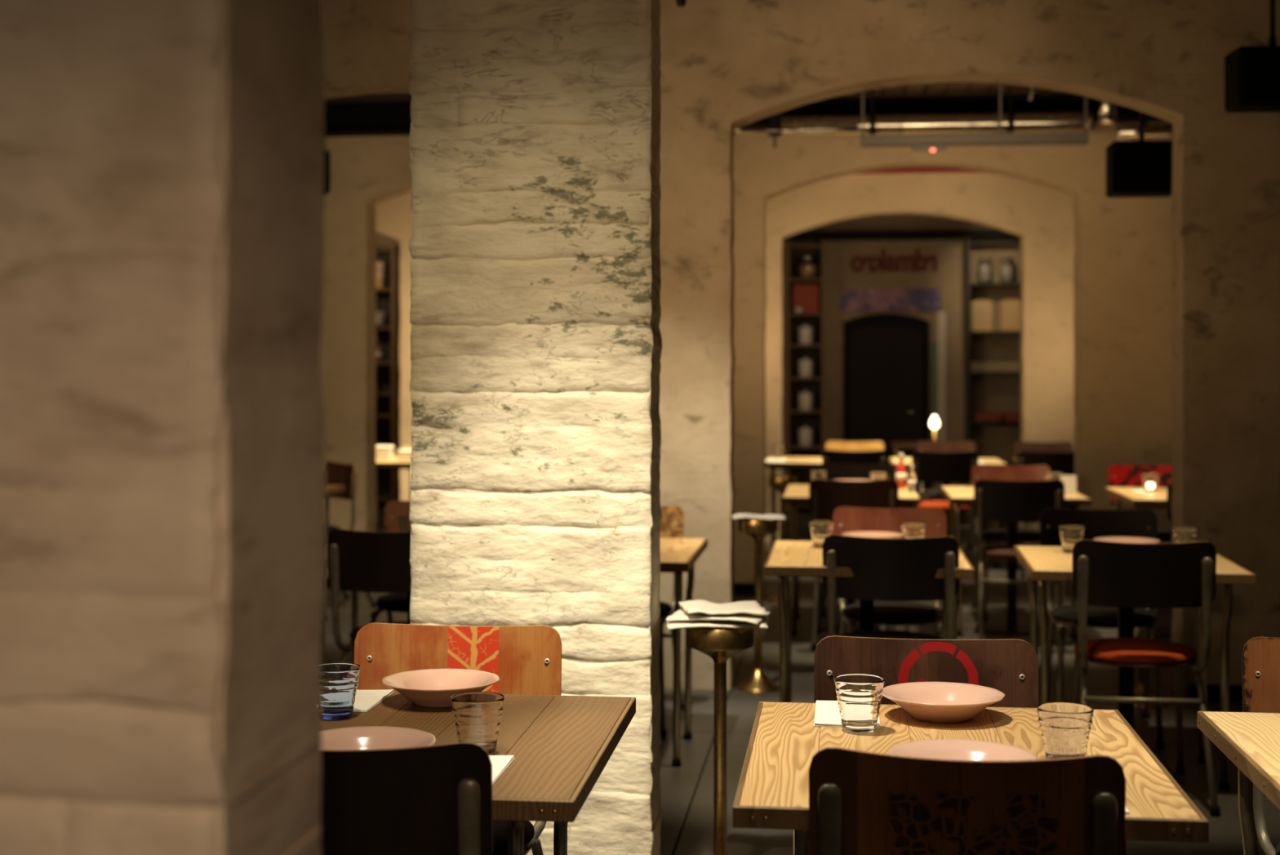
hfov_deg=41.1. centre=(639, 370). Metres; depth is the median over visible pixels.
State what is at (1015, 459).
dining table
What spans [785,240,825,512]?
shelf unit
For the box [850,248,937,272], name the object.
sign
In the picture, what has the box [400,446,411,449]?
tumbler
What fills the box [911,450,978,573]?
chair
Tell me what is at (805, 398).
storage jar
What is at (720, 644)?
cup
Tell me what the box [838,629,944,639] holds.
cushion
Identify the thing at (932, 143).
cable tray
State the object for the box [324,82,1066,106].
ceiling
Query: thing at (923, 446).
chair
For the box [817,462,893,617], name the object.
chair
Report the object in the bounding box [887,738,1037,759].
plate
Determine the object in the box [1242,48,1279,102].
grille
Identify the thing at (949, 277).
wall
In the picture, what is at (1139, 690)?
stand
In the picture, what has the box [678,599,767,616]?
folded cloth
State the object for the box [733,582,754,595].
baseboard
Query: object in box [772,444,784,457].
tumbler
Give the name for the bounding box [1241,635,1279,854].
chair
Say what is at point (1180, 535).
tumbler
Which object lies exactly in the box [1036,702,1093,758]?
tumbler
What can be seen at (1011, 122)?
ceiling pipe
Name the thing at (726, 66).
wall
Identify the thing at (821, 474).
tumbler
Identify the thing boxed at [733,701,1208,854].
dining table
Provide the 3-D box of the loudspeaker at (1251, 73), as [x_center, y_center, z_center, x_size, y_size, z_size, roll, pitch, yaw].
[2.557,-1.383,6.893,0.330,0.651,0.208,0,0,3]
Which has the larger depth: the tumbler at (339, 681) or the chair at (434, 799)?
the tumbler at (339, 681)
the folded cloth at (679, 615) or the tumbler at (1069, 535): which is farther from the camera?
the tumbler at (1069, 535)
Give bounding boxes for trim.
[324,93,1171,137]
[782,229,1020,240]
[855,167,982,173]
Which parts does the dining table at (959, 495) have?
leg, leg, plate, leg, leg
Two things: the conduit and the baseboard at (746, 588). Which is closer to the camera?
the conduit
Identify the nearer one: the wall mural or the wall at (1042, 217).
the wall at (1042, 217)
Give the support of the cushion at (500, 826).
on the chair at (526, 660)
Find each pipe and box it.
[767,87,1094,147]
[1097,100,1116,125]
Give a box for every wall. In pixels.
[319,123,1173,595]
[320,0,1279,697]
[375,172,1074,546]
[375,213,1020,511]
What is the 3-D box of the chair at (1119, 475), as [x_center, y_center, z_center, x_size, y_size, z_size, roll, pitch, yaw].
[2.977,0.981,9.909,0.455,0.858,0.594,0,0,7]
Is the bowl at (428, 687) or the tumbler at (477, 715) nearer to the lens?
the tumbler at (477, 715)
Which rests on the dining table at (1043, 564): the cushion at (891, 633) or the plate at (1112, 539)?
the plate at (1112, 539)
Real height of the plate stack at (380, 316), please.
0.152 m
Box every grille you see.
[1115,142,1172,191]
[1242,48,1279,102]
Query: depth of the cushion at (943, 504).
11.83 m
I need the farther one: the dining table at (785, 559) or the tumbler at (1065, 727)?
the dining table at (785, 559)
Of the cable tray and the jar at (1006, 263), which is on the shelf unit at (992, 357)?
the jar at (1006, 263)
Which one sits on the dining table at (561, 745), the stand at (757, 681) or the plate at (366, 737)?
the plate at (366, 737)
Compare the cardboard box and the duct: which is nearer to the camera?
the duct
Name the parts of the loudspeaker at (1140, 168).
rod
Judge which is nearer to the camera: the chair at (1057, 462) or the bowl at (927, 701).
the bowl at (927, 701)
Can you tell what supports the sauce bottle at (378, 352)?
on the shelf unit at (388, 300)
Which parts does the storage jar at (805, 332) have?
lid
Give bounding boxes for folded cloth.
[665,617,768,630]
[666,608,770,625]
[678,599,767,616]
[732,512,785,519]
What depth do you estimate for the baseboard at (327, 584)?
11.05 m
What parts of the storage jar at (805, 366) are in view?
lid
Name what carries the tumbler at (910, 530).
on the dining table at (785, 559)
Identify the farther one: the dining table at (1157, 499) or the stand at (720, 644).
the dining table at (1157, 499)
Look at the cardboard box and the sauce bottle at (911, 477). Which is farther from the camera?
the cardboard box
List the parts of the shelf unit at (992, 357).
panel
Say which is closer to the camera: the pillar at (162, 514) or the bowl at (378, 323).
the pillar at (162, 514)
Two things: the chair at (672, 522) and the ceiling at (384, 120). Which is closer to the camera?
the chair at (672, 522)
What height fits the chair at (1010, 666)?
0.858 m
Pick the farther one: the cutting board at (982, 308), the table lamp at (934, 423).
the cutting board at (982, 308)
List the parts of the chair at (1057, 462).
leg, post, leg, backrest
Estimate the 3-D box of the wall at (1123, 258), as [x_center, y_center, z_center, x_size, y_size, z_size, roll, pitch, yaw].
[0.435,-0.150,10.895,10.907,3.120,0.240,0,0,7]
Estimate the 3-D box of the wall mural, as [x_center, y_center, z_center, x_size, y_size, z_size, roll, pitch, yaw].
[2.516,-0.710,17.107,0.980,0.230,0.029,0,0,7]
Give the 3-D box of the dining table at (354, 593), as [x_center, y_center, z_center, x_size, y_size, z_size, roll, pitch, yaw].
[-0.845,1.035,6.419,0.710,0.750,0.850,0,0,7]
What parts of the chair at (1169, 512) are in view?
leg, backrest, post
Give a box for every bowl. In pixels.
[375,318,385,321]
[376,311,386,315]
[376,315,385,318]
[376,321,385,326]
[382,668,499,706]
[794,307,802,312]
[882,681,1004,722]
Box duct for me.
[1115,112,1173,139]
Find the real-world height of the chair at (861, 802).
0.858 m
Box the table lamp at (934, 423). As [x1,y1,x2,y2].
[929,414,938,441]
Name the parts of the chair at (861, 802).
post, post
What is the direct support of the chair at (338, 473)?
on the floor
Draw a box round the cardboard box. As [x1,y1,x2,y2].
[792,284,819,312]
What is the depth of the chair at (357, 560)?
5.94 m
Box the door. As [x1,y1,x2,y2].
[843,313,928,507]
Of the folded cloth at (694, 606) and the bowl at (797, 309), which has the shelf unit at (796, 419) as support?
the bowl at (797, 309)
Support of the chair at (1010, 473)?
on the floor
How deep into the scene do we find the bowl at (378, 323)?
17.49 m
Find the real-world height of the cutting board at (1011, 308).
0.330 m
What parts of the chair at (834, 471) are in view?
leg, backrest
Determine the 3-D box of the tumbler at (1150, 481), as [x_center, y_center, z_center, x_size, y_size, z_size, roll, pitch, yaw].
[2.794,0.612,9.336,0.093,0.096,0.093,0,0,-41]
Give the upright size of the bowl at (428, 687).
0.046 m
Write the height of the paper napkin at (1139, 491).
0.006 m
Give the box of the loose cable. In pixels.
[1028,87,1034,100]
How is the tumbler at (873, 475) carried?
on the dining table at (796, 495)
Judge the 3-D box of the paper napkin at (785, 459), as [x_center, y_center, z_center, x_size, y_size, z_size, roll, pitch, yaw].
[0.996,0.656,12.505,0.145,0.006,0.430,0,0,7]
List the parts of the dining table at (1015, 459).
leg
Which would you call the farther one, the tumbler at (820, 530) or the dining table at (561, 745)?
the tumbler at (820, 530)
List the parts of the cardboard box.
lid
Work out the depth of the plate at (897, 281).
17.10 m
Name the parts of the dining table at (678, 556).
leg, leg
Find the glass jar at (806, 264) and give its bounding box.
[797,255,817,278]
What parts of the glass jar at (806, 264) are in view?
lid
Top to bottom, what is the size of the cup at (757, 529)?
0.100 m
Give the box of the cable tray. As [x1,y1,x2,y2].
[860,84,1088,151]
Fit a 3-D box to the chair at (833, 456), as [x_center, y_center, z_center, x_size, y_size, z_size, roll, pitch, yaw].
[1.519,0.981,12.085,0.455,0.858,0.594,0,0,7]
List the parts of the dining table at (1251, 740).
leg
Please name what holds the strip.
attached to the wall at (949, 277)
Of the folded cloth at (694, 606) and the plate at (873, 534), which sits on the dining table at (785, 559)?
the plate at (873, 534)
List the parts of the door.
handle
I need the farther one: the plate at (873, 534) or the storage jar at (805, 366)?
the storage jar at (805, 366)
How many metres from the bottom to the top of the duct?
0.357 m
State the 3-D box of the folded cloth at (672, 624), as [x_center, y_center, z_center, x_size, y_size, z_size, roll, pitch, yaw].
[0.201,0.669,4.539,0.264,0.017,0.192,0,0,-1]
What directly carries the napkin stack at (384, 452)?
on the dining table at (392, 464)
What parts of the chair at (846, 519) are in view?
leg, post, leg, backrest, seat, leg, post, leg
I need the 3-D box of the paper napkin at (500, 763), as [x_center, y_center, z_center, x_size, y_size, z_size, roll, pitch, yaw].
[-0.286,0.656,2.801,0.122,0.006,0.216,0,0,7]
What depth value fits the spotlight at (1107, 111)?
9.86 m
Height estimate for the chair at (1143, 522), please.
0.858 m
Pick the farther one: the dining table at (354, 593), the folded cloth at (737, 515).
the folded cloth at (737, 515)
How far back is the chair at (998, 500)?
8.70 m
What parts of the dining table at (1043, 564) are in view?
leg, leg, plate, leg, leg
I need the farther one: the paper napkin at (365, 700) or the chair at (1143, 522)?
the chair at (1143, 522)
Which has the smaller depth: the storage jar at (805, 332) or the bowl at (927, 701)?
the bowl at (927, 701)
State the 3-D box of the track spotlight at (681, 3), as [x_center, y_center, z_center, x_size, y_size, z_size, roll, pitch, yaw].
[0.157,-1.547,6.497,0.080,0.324,0.072,0,0,7]
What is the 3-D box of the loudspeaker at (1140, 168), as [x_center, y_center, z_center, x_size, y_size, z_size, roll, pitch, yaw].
[2.623,-1.300,8.919,0.335,0.767,0.228,0,0,7]
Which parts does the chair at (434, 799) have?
post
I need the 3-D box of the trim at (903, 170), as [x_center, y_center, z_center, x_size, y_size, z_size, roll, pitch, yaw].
[0.800,-1.655,13.967,10.700,0.109,0.069,0,0,7]
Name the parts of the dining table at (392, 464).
leg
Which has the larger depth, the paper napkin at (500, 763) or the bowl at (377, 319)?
the bowl at (377, 319)
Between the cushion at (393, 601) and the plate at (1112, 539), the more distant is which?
the cushion at (393, 601)
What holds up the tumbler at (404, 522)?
on the dining table at (354, 593)
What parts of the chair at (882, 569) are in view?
post, backrest, post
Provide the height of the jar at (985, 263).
0.256 m
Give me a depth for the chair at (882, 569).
5.71 m
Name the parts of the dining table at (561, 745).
leg, leg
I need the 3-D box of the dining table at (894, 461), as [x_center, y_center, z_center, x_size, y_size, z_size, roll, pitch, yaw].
[2.255,1.035,12.547,0.805,0.750,0.850,0,0,7]
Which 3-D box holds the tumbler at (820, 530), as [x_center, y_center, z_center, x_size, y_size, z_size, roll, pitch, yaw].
[0.678,0.612,6.364,0.093,0.096,0.093,0,0,-21]
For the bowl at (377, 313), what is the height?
0.050 m
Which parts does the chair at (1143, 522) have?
leg, post, leg, backrest, seat, leg, post, leg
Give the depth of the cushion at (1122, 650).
5.65 m
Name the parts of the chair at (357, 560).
post, leg, backrest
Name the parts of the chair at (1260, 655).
backrest, post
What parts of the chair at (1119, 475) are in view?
post, backrest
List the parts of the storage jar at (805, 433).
lid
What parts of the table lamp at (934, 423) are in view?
bulb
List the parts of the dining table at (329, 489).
leg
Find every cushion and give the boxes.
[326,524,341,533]
[375,592,407,609]
[492,819,534,854]
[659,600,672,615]
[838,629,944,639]
[841,600,941,622]
[914,501,971,509]
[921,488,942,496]
[977,544,1022,558]
[982,528,1039,540]
[1050,604,1156,625]
[1074,636,1196,663]
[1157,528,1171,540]
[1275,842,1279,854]
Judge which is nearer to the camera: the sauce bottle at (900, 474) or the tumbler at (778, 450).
the sauce bottle at (900, 474)
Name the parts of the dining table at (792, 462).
leg, leg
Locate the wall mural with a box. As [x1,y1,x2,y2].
[841,288,940,311]
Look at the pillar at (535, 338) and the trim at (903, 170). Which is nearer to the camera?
the pillar at (535, 338)
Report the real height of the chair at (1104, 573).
0.858 m
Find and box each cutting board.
[972,298,992,330]
[1001,298,1020,330]
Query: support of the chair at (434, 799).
on the floor
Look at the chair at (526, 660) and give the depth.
3.72 m
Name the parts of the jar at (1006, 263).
lid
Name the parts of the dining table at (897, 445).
leg, leg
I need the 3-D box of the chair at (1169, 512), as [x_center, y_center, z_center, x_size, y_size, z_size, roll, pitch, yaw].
[2.874,0.981,8.671,0.455,0.858,0.594,0,0,3]
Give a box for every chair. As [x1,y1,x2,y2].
[320,741,493,854]
[324,461,376,607]
[327,528,411,662]
[354,622,561,854]
[370,500,409,622]
[659,505,684,737]
[808,478,898,650]
[808,746,1125,854]
[813,635,1038,707]
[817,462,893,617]
[822,449,887,464]
[822,534,959,639]
[825,440,884,450]
[833,506,946,636]
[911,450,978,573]
[917,440,975,555]
[971,464,1053,621]
[973,478,1065,652]
[1013,440,1072,525]
[1016,450,1074,577]
[1040,507,1164,748]
[1071,539,1220,816]
[1108,463,1172,542]
[1153,481,1173,634]
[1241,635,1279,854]
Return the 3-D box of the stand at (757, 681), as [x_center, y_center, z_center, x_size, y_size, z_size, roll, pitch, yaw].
[0.525,1.032,7.571,0.200,0.756,0.200,0,0,7]
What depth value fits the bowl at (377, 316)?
17.48 m
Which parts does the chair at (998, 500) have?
leg, post, leg, seat, backrest, leg, leg, post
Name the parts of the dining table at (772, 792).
leg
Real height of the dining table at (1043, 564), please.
0.750 m
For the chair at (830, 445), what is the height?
0.858 m
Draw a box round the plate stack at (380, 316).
[375,311,386,326]
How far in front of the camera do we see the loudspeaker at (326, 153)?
10.68 m
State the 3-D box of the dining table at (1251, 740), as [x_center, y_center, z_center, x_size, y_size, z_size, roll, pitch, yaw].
[1.381,1.035,2.867,0.701,0.750,0.821,0,0,7]
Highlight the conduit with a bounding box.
[734,127,859,133]
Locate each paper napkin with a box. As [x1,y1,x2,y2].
[352,688,394,711]
[488,755,515,784]
[765,457,786,462]
[813,699,879,727]
[1130,489,1149,493]
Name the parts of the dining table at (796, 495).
leg, leg, plate, leg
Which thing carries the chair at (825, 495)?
on the floor
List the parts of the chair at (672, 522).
leg, seat, post, backrest, leg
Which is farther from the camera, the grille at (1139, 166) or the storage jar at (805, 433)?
the storage jar at (805, 433)
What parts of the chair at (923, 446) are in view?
post, seat, backrest, leg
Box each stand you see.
[687,626,753,854]
[735,517,779,692]
[766,475,797,601]
[1133,607,1168,708]
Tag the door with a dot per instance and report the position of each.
(886, 356)
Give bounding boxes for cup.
[687,626,753,662]
[737,517,777,541]
[768,475,797,493]
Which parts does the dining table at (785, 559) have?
leg, leg, leg, leg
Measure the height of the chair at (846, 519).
0.858 m
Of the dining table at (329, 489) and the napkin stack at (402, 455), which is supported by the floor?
the dining table at (329, 489)
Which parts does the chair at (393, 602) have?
leg, post, leg, seat, backrest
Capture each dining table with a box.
[320,544,410,663]
[320,691,635,854]
[323,484,344,619]
[375,455,411,531]
[660,537,707,766]
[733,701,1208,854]
[764,540,974,702]
[765,456,822,549]
[781,484,920,634]
[889,457,1008,566]
[890,440,965,525]
[940,485,1091,638]
[1013,457,1032,545]
[1013,545,1255,789]
[1104,486,1172,637]
[1197,711,1279,854]
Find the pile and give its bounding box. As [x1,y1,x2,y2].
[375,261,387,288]
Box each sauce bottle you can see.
[375,340,381,361]
[895,453,906,488]
[907,464,915,491]
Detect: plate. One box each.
[320,725,435,749]
[833,479,871,480]
[841,530,902,537]
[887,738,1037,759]
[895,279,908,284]
[1093,536,1159,543]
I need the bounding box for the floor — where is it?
[324,506,1279,854]
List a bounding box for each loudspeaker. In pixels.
[324,150,329,194]
[1106,111,1172,197]
[1224,0,1279,112]
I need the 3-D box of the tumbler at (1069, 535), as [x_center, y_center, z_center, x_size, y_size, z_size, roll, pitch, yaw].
[1.566,0.612,6.189,0.093,0.096,0.093,0,0,-21]
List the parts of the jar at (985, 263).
lid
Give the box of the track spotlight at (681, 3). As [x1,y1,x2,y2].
[675,0,686,7]
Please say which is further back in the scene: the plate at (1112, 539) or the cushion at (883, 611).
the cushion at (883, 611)
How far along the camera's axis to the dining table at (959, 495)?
9.26 m
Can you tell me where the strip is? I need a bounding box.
[930,311,946,440]
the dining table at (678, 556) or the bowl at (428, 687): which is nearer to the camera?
the bowl at (428, 687)
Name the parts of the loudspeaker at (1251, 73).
rod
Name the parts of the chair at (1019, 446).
backrest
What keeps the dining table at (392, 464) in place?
on the floor
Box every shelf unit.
[375,244,400,506]
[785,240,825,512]
[964,239,1021,515]
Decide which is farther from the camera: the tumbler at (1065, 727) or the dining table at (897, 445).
the dining table at (897, 445)
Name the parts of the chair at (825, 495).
post, leg, leg, backrest, post, leg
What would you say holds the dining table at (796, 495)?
on the floor
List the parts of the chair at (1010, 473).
leg, post, leg, backrest, seat, leg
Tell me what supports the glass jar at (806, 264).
on the shelf unit at (796, 419)
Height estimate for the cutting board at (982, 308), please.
0.330 m
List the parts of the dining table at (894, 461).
leg, leg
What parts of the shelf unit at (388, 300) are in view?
panel, panel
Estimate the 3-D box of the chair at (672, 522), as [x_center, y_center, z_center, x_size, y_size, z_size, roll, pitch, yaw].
[-0.063,0.981,6.861,0.455,0.858,0.594,0,0,7]
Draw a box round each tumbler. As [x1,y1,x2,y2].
[320,662,360,719]
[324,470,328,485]
[397,515,411,532]
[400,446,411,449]
[450,691,504,754]
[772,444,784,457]
[808,520,834,548]
[810,470,826,479]
[833,673,884,733]
[870,471,886,479]
[901,522,926,537]
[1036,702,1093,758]
[1045,472,1062,479]
[1058,524,1084,553]
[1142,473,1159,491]
[1171,527,1199,542]
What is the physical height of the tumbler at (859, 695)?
0.096 m
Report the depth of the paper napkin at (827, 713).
3.25 m
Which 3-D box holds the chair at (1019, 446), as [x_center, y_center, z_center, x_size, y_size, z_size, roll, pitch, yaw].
[3.135,0.981,13.194,0.455,0.858,0.594,0,0,7]
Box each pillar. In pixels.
[0,0,325,854]
[408,0,662,854]
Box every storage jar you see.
[798,324,812,344]
[798,357,812,377]
[798,390,812,410]
[798,426,812,445]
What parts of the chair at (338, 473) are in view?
backrest, post, leg, leg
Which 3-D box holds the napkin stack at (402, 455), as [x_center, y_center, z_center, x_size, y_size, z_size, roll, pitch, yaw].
[-1.708,0.620,12.510,0.127,0.079,0.128,0,0,7]
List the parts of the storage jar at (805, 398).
lid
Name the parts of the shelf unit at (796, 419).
panel, panel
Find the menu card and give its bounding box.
[1060,475,1076,493]
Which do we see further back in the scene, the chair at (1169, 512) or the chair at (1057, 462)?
the chair at (1057, 462)
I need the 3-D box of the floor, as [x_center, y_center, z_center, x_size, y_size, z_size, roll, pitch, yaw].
[0.098,1.470,8.044,10.900,0.120,19.000,0,0,7]
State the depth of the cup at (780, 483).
10.42 m
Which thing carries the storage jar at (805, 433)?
on the shelf unit at (796, 419)
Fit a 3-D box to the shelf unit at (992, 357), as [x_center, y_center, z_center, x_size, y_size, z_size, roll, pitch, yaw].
[3.594,0.060,16.814,0.756,2.700,0.340,0,0,7]
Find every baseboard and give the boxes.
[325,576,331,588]
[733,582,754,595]
[1187,683,1242,702]
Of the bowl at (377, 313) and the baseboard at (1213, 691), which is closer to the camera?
the baseboard at (1213, 691)
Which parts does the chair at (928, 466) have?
post, backrest, seat, leg, post, leg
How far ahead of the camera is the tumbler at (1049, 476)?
9.36 m
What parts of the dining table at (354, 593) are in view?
leg, leg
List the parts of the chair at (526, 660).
backrest, seat, post, leg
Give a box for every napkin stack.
[376,444,394,460]
[396,449,411,461]
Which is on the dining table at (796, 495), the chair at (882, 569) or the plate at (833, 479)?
the plate at (833, 479)
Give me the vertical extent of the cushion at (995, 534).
0.042 m
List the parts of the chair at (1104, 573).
leg, post, leg, seat, backrest, leg, post, leg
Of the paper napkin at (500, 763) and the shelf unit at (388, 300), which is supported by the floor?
the shelf unit at (388, 300)
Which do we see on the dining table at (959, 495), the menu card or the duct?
the menu card
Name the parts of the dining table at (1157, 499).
leg, leg, plate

